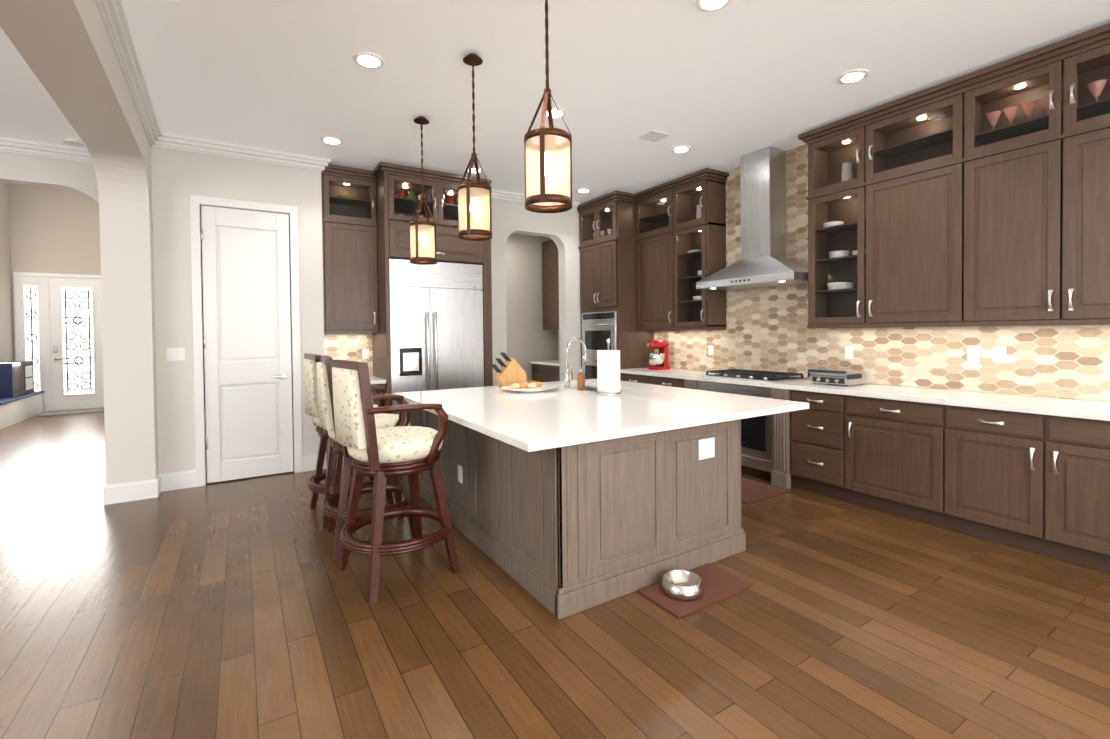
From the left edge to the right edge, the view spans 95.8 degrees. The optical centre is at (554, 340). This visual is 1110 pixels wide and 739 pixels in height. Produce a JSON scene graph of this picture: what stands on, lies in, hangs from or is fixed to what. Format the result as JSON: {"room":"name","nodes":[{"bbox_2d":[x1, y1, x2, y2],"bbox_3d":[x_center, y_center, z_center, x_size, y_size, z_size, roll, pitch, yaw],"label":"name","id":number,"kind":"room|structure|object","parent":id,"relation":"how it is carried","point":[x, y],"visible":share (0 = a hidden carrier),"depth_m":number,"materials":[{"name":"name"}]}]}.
{"room":"kitchen","nodes":[
{"label":"kitchen","id":0,"kind":"room"},
{"bbox_2d":[0,182,15,361],"bbox_3d":[-8.427,-0.926,6.556,0.150,4.620,6.590,-1,1,-32],"label":"wall","id":1,"kind":"structure","parent":0,"point":[7,339],"depth_m":9.06,"materials":[{"name":"beige paint"}]},
{"bbox_2d":[0,152,98,203],"bbox_3d":[-7.338,-0.883,3.256,6.993,4.620,0.160,-1,1,-32],"label":"wall","id":2,"kind":"structure","parent":0,"point":[79,177],"depth_m":4.76,"materials":[{"name":"white paint"}]},
{"bbox_2d":[0,137,92,162],"bbox_3d":[-7.282,-1.733,3.139,6.993,0.115,0.085,-1,1,-32],"label":"crown molding","id":3,"kind":"structure","parent":2,"relation":"attached to","point":[38,149],"depth_m":4.70,"materials":[{"name":"white wood"}]},
{"bbox_2d":[8,183,100,333],"bbox_3d":[-8.966,-0.976,10.017,2.550,4.620,0.150,-1,1,-32],"label":"wall","id":4,"kind":"structure","parent":0,"point":[48,230],"depth_m":9.55,"materials":[{"name":"beige paint"}]},
{"bbox_2d":[13,272,103,411],"bbox_3d":[-9.408,0.035,9.614,1.320,2.620,0.075,-1,1,-32],"label":"front door","id":5,"kind":"structure","parent":4,"relation":"in","point":[58,334],"depth_m":9.60,"materials":[{"name":"white wood"}]},
{"bbox_2d":[0,0,157,484],"bbox_3d":[-1.015,-0.201,0.314,0.578,3.220,9.850,-1,1,-32],"label":"wall","id":6,"kind":"structure","parent":0,"point":[64,48],"depth_m":4.19,"materials":[{"name":"white paint"}]},
{"bbox_2d":[103,477,159,504],"bbox_3d":[-3.619,1.293,4.287,0.359,0.158,0.016,-1,1,-32],"label":"baseboard","id":7,"kind":"structure","parent":6,"relation":"attached to","point":[134,491],"depth_m":4.28,"materials":[{"name":"white"}]},
{"bbox_2d":[95,0,198,152],"bbox_3d":[-0.857,-1.754,0.398,0.336,0.115,9.850,-1,1,-32],"label":"crown molding","id":8,"kind":"structure","parent":6,"relation":"attached to","point":[114,18],"depth_m":3.37,"materials":[{"name":"white paint"}]},
{"bbox_2d":[151,146,325,484],"bbox_3d":[-3.050,-0.255,4.933,1.400,3.220,0.140,-1,1,-32],"label":"wall","id":9,"kind":"structure","parent":0,"point":[179,178],"depth_m":4.65,"materials":[{"name":"white paint"}]},
{"bbox_2d":[166,347,184,360],"bbox_3d":[-3.467,0.125,4.587,0.135,0.118,0.008,-1,1,-32],"label":"light switch","id":10,"kind":"object","parent":9,"relation":"attached to","point":[174,354],"visible":1,"depth_m":4.58,"materials":[{"name":"white plastic"}]},
{"bbox_2d":[157,470,195,492],"bbox_3d":[-3.461,1.286,4.599,0.275,0.158,0.016,-1,1,-32],"label":"baseboard","id":11,"kind":"structure","parent":9,"relation":"attached to","point":[183,479],"depth_m":4.59,"materials":[{"name":"white"}]},
{"bbox_2d":[190,195,302,486],"bbox_3d":[-3.016,0.002,4.944,0.890,2.705,0.159,-1,1,-32],"label":"door frame","id":12,"kind":"structure","parent":9,"relation":"attached to","point":[197,318],"depth_m":4.73,"materials":[{"name":"white wood"}]},
{"bbox_2d":[201,205,293,482],"bbox_3d":[-2.985,0.037,4.894,0.732,2.613,0.090,-1,1,-32],"label":"pantry door","id":13,"kind":"structure","parent":9,"relation":"in","point":[247,337],"depth_m":4.90,"materials":[{"name":"white"}]},
{"bbox_2d":[199,138,330,171],"bbox_3d":[-2.924,-1.805,4.855,1.385,0.115,0.100,-1,1,-32],"label":"crown molding","id":14,"kind":"structure","parent":9,"relation":"attached to","point":[209,147],"depth_m":4.89,"materials":[{"name":"white"}]},
{"bbox_2d":[506,233,556,381],"bbox_3d":[-0.989,-0.330,8.293,2.320,3.220,0.150,-1,1,-32],"label":"wall","id":15,"kind":"structure","parent":0,"point":[529,338],"depth_m":8.51,"materials":[{"name":"beige paint"}]},
{"bbox_2d":[491,200,580,385],"bbox_3d":[-0.142,-0.319,7.054,2.200,3.220,0.350,-1,1,-32],"label":"wall","id":16,"kind":"structure","parent":0,"point":[561,230],"depth_m":6.91,"materials":[{"name":"white paint"}]},
{"bbox_2d":[486,189,579,211],"bbox_3d":[-0.312,-1.862,6.677,1.495,0.115,0.085,-1,1,-32],"label":"crown molding","id":17,"kind":"structure","parent":16,"relation":"attached to","point":[497,195],"depth_m":6.52,"materials":[{"name":"white wood"}]},
{"bbox_2d":[0,412,1109,738],"bbox_3d":[-3.898,1.435,3.687,13.200,0.100,18.600,-1,1,-32],"label":"floor","id":18,"kind":"structure","parent":0,"point":[242,608],"depth_m":2.34,"materials":[{"name":"brown wood"}]},
{"bbox_2d":[0,361,43,428],"bbox_3d":[-9.197,0.873,8.416,0.423,0.980,1.990,-1,1,-32],"label":"bench","id":19,"kind":"object","parent":18,"relation":"on","point":[21,399],"visible":1,"depth_m":8.48,"materials":[{"name":"white wood"}]},
{"bbox_2d":[35,407,103,416],"bbox_3d":[-8.983,1.337,9.451,1.000,0.011,0.670,-1,1,-32],"label":"entry rug","id":20,"kind":"object","parent":18,"relation":"on","point":[73,411],"visible":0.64,"depth_m":9.37,"materials":[{"name":"brown fabric"}]},
{"bbox_2d":[303,353,393,527],"bbox_3d":[-1.632,0.729,3.989,0.647,1.255,0.634,-1,1,-35],"label":"bar stool","id":21,"kind":"object","parent":18,"relation":"on","point":[315,486],"visible":0.4,"depth_m":3.75,"materials":[{"name":"brown wood"}]},
{"bbox_2d":[316,356,413,558],"bbox_3d":[-1.286,0.734,3.475,0.647,1.255,0.634,-1,1,-28],"label":"bar stool","id":22,"kind":"object","parent":18,"relation":"on","point":[333,508],"visible":0.56,"depth_m":3.26,"materials":[{"name":"brown wood"}]},
{"bbox_2d":[331,360,459,604],"bbox_3d":[-0.940,0.738,2.959,0.647,1.255,0.634,-1,1,-40],"label":"bar stool","id":23,"kind":"object","parent":18,"relation":"on","point":[381,455],"visible":1,"depth_m":2.75,"materials":[{"name":"brown wood"}]},
{"bbox_2d":[321,162,492,467],"bbox_3d":[-1.654,-0.264,5.711,1.784,3.185,0.717,-1,1,-32],"label":"tall cabinet","id":24,"kind":"object","parent":18,"relation":"on","point":[367,216],"visible":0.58,"depth_m":5.46,"materials":[{"name":"brown wood"}]},
{"bbox_2d":[389,259,483,426],"bbox_3d":[-1.437,0.224,5.842,1.066,2.200,0.698,-1,1,-32],"label":"built-in refrigerator","id":25,"kind":"object","parent":18,"relation":"on","point":[436,321],"visible":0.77,"depth_m":5.56,"materials":[{"name":"silver metal"}]},
{"bbox_2d":[438,418,465,535],"bbox_3d":[-0.121,0.911,3.991,1.377,0.860,0.647,-1,1,-32],"label":"base cabinet","id":26,"kind":"object","parent":18,"relation":"on","point":[452,451],"depth_m":3.66,"materials":[{"name":"brown wood"}]},
{"bbox_2d":[458,465,461,482],"bbox_3d":[-0.677,0.953,3.575,0.007,0.118,0.075,-1,1,-32],"label":"outlet","id":27,"kind":"object","parent":26,"relation":"attached to","point":[459,473],"visible":0.95,"depth_m":3.56,"materials":[{"name":"white plastic"}]},
{"bbox_2d":[466,430,497,563],"bbox_3d":[0.154,0.915,3.552,1.377,0.860,0.656,-1,1,-32],"label":"base cabinet","id":28,"kind":"object","parent":18,"relation":"on","point":[481,504],"depth_m":3.26,"materials":[{"name":"brown wood"}]},
{"bbox_2d":[421,386,576,507],"bbox_3d":[-0.396,0.906,4.430,1.377,0.860,0.649,-1,1,-32],"label":"base cabinet","id":29,"kind":"object","parent":18,"relation":"on","point":[428,420],"depth_m":4.18,"materials":[{"name":"brown wood"}]},
{"bbox_2d":[532,363,559,381],"bbox_3d":[0.183,0.831,8.125,0.547,0.880,1.300,-1,1,-32],"label":"base cabinet","id":30,"kind":"object","parent":18,"relation":"on","point":[545,370],"depth_m":8.16,"materials":[{"name":"brown wood"}]},
{"bbox_2d":[530,360,559,366],"bbox_3d":[0.175,0.371,8.103,0.568,0.040,1.340,-1,1,-32],"label":"countertop","id":31,"kind":"structure","parent":30,"relation":"on","point":[549,363],"depth_m":8.09,"materials":[{"name":"white stone"}]},
{"bbox_2d":[542,239,558,329],"bbox_3d":[0.262,-0.931,8.157,0.318,1.500,1.300,-1,1,-32],"label":"cabinet","id":32,"kind":"object","parent":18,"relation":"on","point":[550,262],"depth_m":8.40,"materials":[{"name":"brown wood"}]},
{"bbox_2d":[577,191,653,378],"bbox_3d":[0.832,-0.309,6.918,0.688,3.185,0.905,-1,1,-32],"label":"tall cabinet","id":33,"kind":"object","parent":18,"relation":"on","point":[608,299],"visible":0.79,"depth_m":6.61,"materials":[{"name":"brown wood"}]},
{"bbox_2d":[494,418,745,618],"bbox_3d":[0.426,0.919,3.112,1.383,0.860,0.664,-1,1,-32],"label":"base cabinet","id":34,"kind":"object","parent":18,"relation":"on","point":[562,502],"depth_m":2.74,"materials":[{"name":"brown wood"}]},
{"bbox_2d":[399,382,733,453],"bbox_3d":[-0.142,0.466,3.658,1.430,0.040,2.360,-1,1,-32],"label":"countertop","id":35,"kind":"structure","parent":34,"relation":"on","point":[551,419],"depth_m":3.05,"materials":[{"name":"white stone"}]},
{"bbox_2d":[491,352,526,387],"bbox_3d":[-0.429,0.268,4.609,0.322,0.329,0.110,-1,1,-32],"label":"knife block","id":36,"kind":"object","parent":35,"relation":"on","point":[510,371],"visible":0.96,"depth_m":4.57,"materials":[{"name":"brown wood"}]},
{"bbox_2d":[501,381,558,391],"bbox_3d":[-0.216,0.399,4.330,0.500,0.071,0.500,-1,1,-32],"label":"plate","id":37,"kind":"object","parent":35,"relation":"on","point":[532,386],"visible":1,"depth_m":4.23,"materials":[{"name":"white ceramic"}]},
{"bbox_2d":[564,338,586,388],"bbox_3d":[0.202,0.202,4.512,0.248,0.452,0.112,-1,1,-32],"label":"gooseneck faucet","id":38,"kind":"object","parent":35,"relation":"on","point":[567,377],"visible":1,"depth_m":4.48,"materials":[{"name":"silver metal"}]},
{"bbox_2d":[577,367,584,389],"bbox_3d":[0.230,0.332,4.362,0.078,0.197,0.068,-1,1,-32],"label":"soap dispenser","id":39,"kind":"object","parent":35,"relation":"on","point":[580,380],"visible":1,"depth_m":4.33,"materials":[{"name":"brown plastic"}]},
{"bbox_2d":[597,339,620,395],"bbox_3d":[0.431,0.211,4.026,0.200,0.446,0.200,-1,1,-32],"label":"paper towel holder","id":40,"kind":"object","parent":35,"relation":"on","point":[608,372],"visible":1,"depth_m":3.95,"materials":[{"name":"white paper"}]},
{"bbox_2d":[698,437,714,459],"bbox_3d":[0.913,0.651,3.016,0.135,0.118,0.008,-1,1,-32],"label":"outlet","id":41,"kind":"object","parent":34,"relation":"attached to","point":[706,448],"visible":1,"depth_m":3.01,"materials":[{"name":"white plastic"}]},
{"bbox_2d":[637,563,751,617],"bbox_3d":[0.761,1.345,2.725,0.560,0.013,0.305,-1,1,-32],"label":"mat","id":42,"kind":"object","parent":18,"relation":"on","point":[719,584],"visible":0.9,"depth_m":2.68,"materials":[{"name":"brown fabric"}]},
{"bbox_2d":[661,569,703,601],"bbox_3d":[0.681,1.302,2.683,0.224,0.072,0.224,-1,1,-32],"label":"bowl","id":43,"kind":"object","parent":42,"relation":"on","point":[682,585],"visible":1,"depth_m":2.63,"materials":[{"name":"silver metal"}]},
{"bbox_2d":[741,477,788,502],"bbox_3d":[1.554,1.307,4.586,0.560,0.011,0.900,-1,1,-32],"label":"area rug","id":44,"kind":"object","parent":18,"relation":"on","point":[752,490],"visible":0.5,"depth_m":4.35,"materials":[{"name":"brown fabric"}]},
{"bbox_2d":[620,368,1109,572],"bbox_3d":[2.358,0.847,4.512,0.694,0.920,4.908,-1,1,-32],"label":"base cabinet","id":45,"kind":"object","parent":18,"relation":"on","point":[1029,473],"visible":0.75,"depth_m":3.47,"materials":[{"name":"brown wood"}]},
{"bbox_2d":[646,340,670,369],"bbox_3d":[1.285,0.179,6.306,0.312,0.378,0.216,-1,1,-32],"label":"stand mixer","id":46,"kind":"object","parent":45,"relation":"on","point":[659,360],"visible":1,"depth_m":6.25,"materials":[{"name":"red metal"}]},
{"bbox_2d":[702,369,806,382],"bbox_3d":[2.012,0.352,5.106,0.520,0.056,0.850,-1,1,-32],"label":"gas cooktop","id":47,"kind":"object","parent":45,"relation":"in","point":[757,375],"visible":1,"depth_m":4.96,"materials":[{"name":"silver metal"}]},
{"bbox_2d":[808,368,866,385],"bbox_3d":[2.474,0.318,4.421,0.361,0.135,0.360,-1,1,-32],"label":"grill","id":48,"kind":"object","parent":45,"relation":"on","point":[840,377],"visible":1,"depth_m":4.32,"materials":[{"name":"silver metal"}]},
{"bbox_2d":[0,0,1109,203],"bbox_3d":[-3.674,-2.530,3.199,13.200,1.400,17.600,-1,1,-32],"label":"ceiling","id":49,"kind":"structure","parent":0,"point":[727,87],"depth_m":3.50,"materials":[{"name":"white paint"}]},
{"bbox_2d":[63,137,83,146],"bbox_3d":[-4.431,-1.828,4.619,0.138,0.034,0.140,-1,1,-32],"label":"smoke detector","id":50,"kind":"object","parent":49,"relation":"attached to","point":[73,141],"visible":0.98,"depth_m":4.59,"materials":[{"name":"white plastic"}]},
{"bbox_2d":[320,136,342,144],"bbox_3d":[-2.082,-1.862,4.674,0.196,0.015,0.196,-1,1,-32],"label":"recessed light","id":51,"kind":"object","parent":49,"relation":"in","point":[333,140],"visible":0.98,"depth_m":4.65,"materials":[{"name":"white"}]},
{"bbox_2d":[353,51,383,68],"bbox_3d":[-1.233,-1.849,3.318,0.196,0.015,0.196,-1,1,-32],"label":"recessed light","id":52,"kind":"object","parent":49,"relation":"in","point":[368,60],"visible":0.98,"depth_m":3.30,"materials":[{"name":"white"}]},
{"bbox_2d":[409,116,436,264],"bbox_3d":[-1.115,-1.263,4.223,0.224,1.219,0.224,-1,1,-32],"label":"pendant light","id":53,"kind":"object","parent":49,"relation":"hanging from","point":[416,223],"visible":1,"depth_m":4.21,"materials":[{"name":"beige glass"}]},
{"bbox_2d":[465,167,482,172],"bbox_3d":[-0.897,-1.889,5.569,0.196,0.015,0.196,-1,1,-32],"label":"recessed light","id":54,"kind":"object","parent":49,"relation":"in","point":[474,171],"visible":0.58,"depth_m":5.55,"materials":[{"name":"white"}]},
{"bbox_2d":[457,53,491,240],"bbox_3d":[-0.531,-1.269,3.291,0.224,1.189,0.224,-1,1,-32],"label":"pendant light","id":55,"kind":"object","parent":49,"relation":"hanging from","point":[474,207],"visible":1,"depth_m":3.27,"materials":[{"name":"beige glass"}]},
{"bbox_2d":[524,0,571,212],"bbox_3d":[-0.036,-1.238,2.350,0.224,1.229,0.224,-1,1,-32],"label":"pendant light","id":56,"kind":"object","parent":49,"relation":"hanging from","point":[547,148],"visible":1,"depth_m":2.33,"materials":[{"name":"beige glass"}]},
{"bbox_2d":[546,107,565,118],"bbox_3d":[-0.005,-1.875,4.145,0.196,0.015,0.196,-1,1,-32],"label":"recessed light","id":57,"kind":"object","parent":49,"relation":"in","point":[556,114],"visible":0.6,"depth_m":4.13,"materials":[{"name":"white"}]},
{"bbox_2d":[576,188,590,192],"bbox_3d":[0.365,-1.916,6.418,0.196,0.015,0.196,-1,1,-32],"label":"recessed light","id":58,"kind":"object","parent":49,"relation":"in","point":[583,190],"visible":0.92,"depth_m":6.39,"materials":[{"name":"white plastic"}]},
{"bbox_2d":[639,130,668,141],"bbox_3d":[0.920,-1.895,4.665,0.200,0.010,0.200,-1,1,-32],"label":"ceiling vent","id":59,"kind":"object","parent":49,"relation":"in","point":[653,136],"visible":0.98,"depth_m":4.66,"materials":[{"name":"white metal"}]},
{"bbox_2d":[671,145,690,152],"bbox_3d":[1.257,-1.902,4.994,0.196,0.015,0.196,-1,1,-32],"label":"recessed light","id":60,"kind":"object","parent":49,"relation":"in","point":[681,148],"visible":0.94,"depth_m":4.98,"materials":[{"name":"white plastic"}]},
{"bbox_2d":[695,0,731,12],"bbox_3d":[0.871,-1.861,2.747,0.196,0.015,0.196,-1,1,-32],"label":"recessed light","id":61,"kind":"object","parent":49,"relation":"in","point":[707,6],"visible":0.92,"depth_m":2.78,"materials":[{"name":"white plastic"}]},
{"bbox_2d":[837,69,868,83],"bbox_3d":[2.132,-1.888,3.596,0.196,0.015,0.196,-1,1,-32],"label":"recessed light","id":62,"kind":"object","parent":49,"relation":"in","point":[852,76],"visible":0.96,"depth_m":3.58,"materials":[{"name":"white"}]},
{"bbox_2d":[557,330,1104,401],"bbox_3d":[2.698,-0.310,4.732,0.150,3.220,13.400,-1,1,-32],"label":"wall","id":63,"kind":"structure","parent":0,"point":[558,358],"depth_m":8.81,"materials":[{"name":"white paint"}]},
{"bbox_2d":[633,23,1109,330],"bbox_3d":[2.455,-0.996,4.596,0.377,1.770,4.938,-1,1,-32],"label":"upper cabinet","id":64,"kind":"object","parent":63,"relation":"attached to","point":[980,197],"visible":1,"depth_m":3.69,"materials":[{"name":"brown wood"}]},
{"bbox_2d":[1015,84,1025,88],"bbox_3d":[3.204,-1.747,3.454,0.060,0.006,0.060,-1,1,-32],"label":"recessed light","id":65,"kind":"object","parent":64,"relation":"attached to","point":[1019,86],"depth_m":3.45,"materials":[{"name":"beige"}]},
{"bbox_2d":[654,144,1109,401],"bbox_3d":[2.627,-0.769,4.678,0.012,2.298,4.890,-1,1,-32],"label":"tile backsplash","id":66,"kind":"structure","parent":63,"relation":"attached to","point":[767,329],"depth_m":4.45,"materials":[{"name":"beige tile"}]},
{"bbox_2d":[708,345,713,354],"bbox_3d":[1.845,0.119,5.937,0.007,0.118,0.075,-1,1,-32],"label":"electrical outlet","id":67,"kind":"object","parent":66,"relation":"attached to","point":[710,349],"visible":1,"depth_m":5.93,"materials":[{"name":"white plastic"}]},
{"bbox_2d":[696,146,807,290],"bbox_3d":[2.044,-1.235,5.104,0.503,1.364,1.140,-1,1,-32],"label":"hood chimney","id":68,"kind":"object","parent":66,"relation":"attached to","point":[764,261],"visible":0.96,"depth_m":5.04,"materials":[{"name":"silver metal"}]},
{"bbox_2d":[845,346,852,358],"bbox_3d":[2.688,0.112,4.589,0.007,0.118,0.075,-1,1,-32],"label":"electrical outlet","id":69,"kind":"object","parent":66,"relation":"attached to","point":[848,352],"visible":1,"depth_m":4.59,"materials":[{"name":"white plastic"}]},
{"bbox_2d":[967,346,979,361],"bbox_3d":[3.176,0.105,3.809,0.007,0.118,0.075,-1,1,-32],"label":"electrical outlet","id":70,"kind":"object","parent":66,"relation":"attached to","point":[973,353],"visible":1,"depth_m":3.81,"materials":[{"name":"white plastic"}]},
{"bbox_2d":[993,347,1005,362],"bbox_3d":[3.259,0.106,3.678,0.007,0.118,0.075,-1,1,-32],"label":"electrical outlet","id":71,"kind":"object","parent":66,"relation":"attached to","point":[999,354],"visible":1,"depth_m":3.67,"materials":[{"name":"white plastic"}]},
{"bbox_3d":[-1.835,-0.286,6.112,1.910,3.220,0.150,-1,1,-32],"label":"wall","id":72,"kind":"structure","parent":0,"visible":0},
{"bbox_2d":[324,333,372,375],"bbox_3d":[-2.359,0.141,5.692,0.555,0.549,0.012,-1,1,-32],"label":"tile backsplash","id":73,"kind":"structure","parent":72,"relation":"attached to","point":[345,346],"depth_m":5.70,"materials":[{"name":"beige tile"}]},
{"bbox_2d":[362,349,368,358],"bbox_3d":[-2.185,0.158,5.790,0.075,0.118,0.007,-1,1,-32],"label":"outlet","id":74,"kind":"object","parent":73,"relation":"attached to","point":[365,353],"visible":1,"depth_m":5.79,"materials":[{"name":"white plastic"}]}
]}

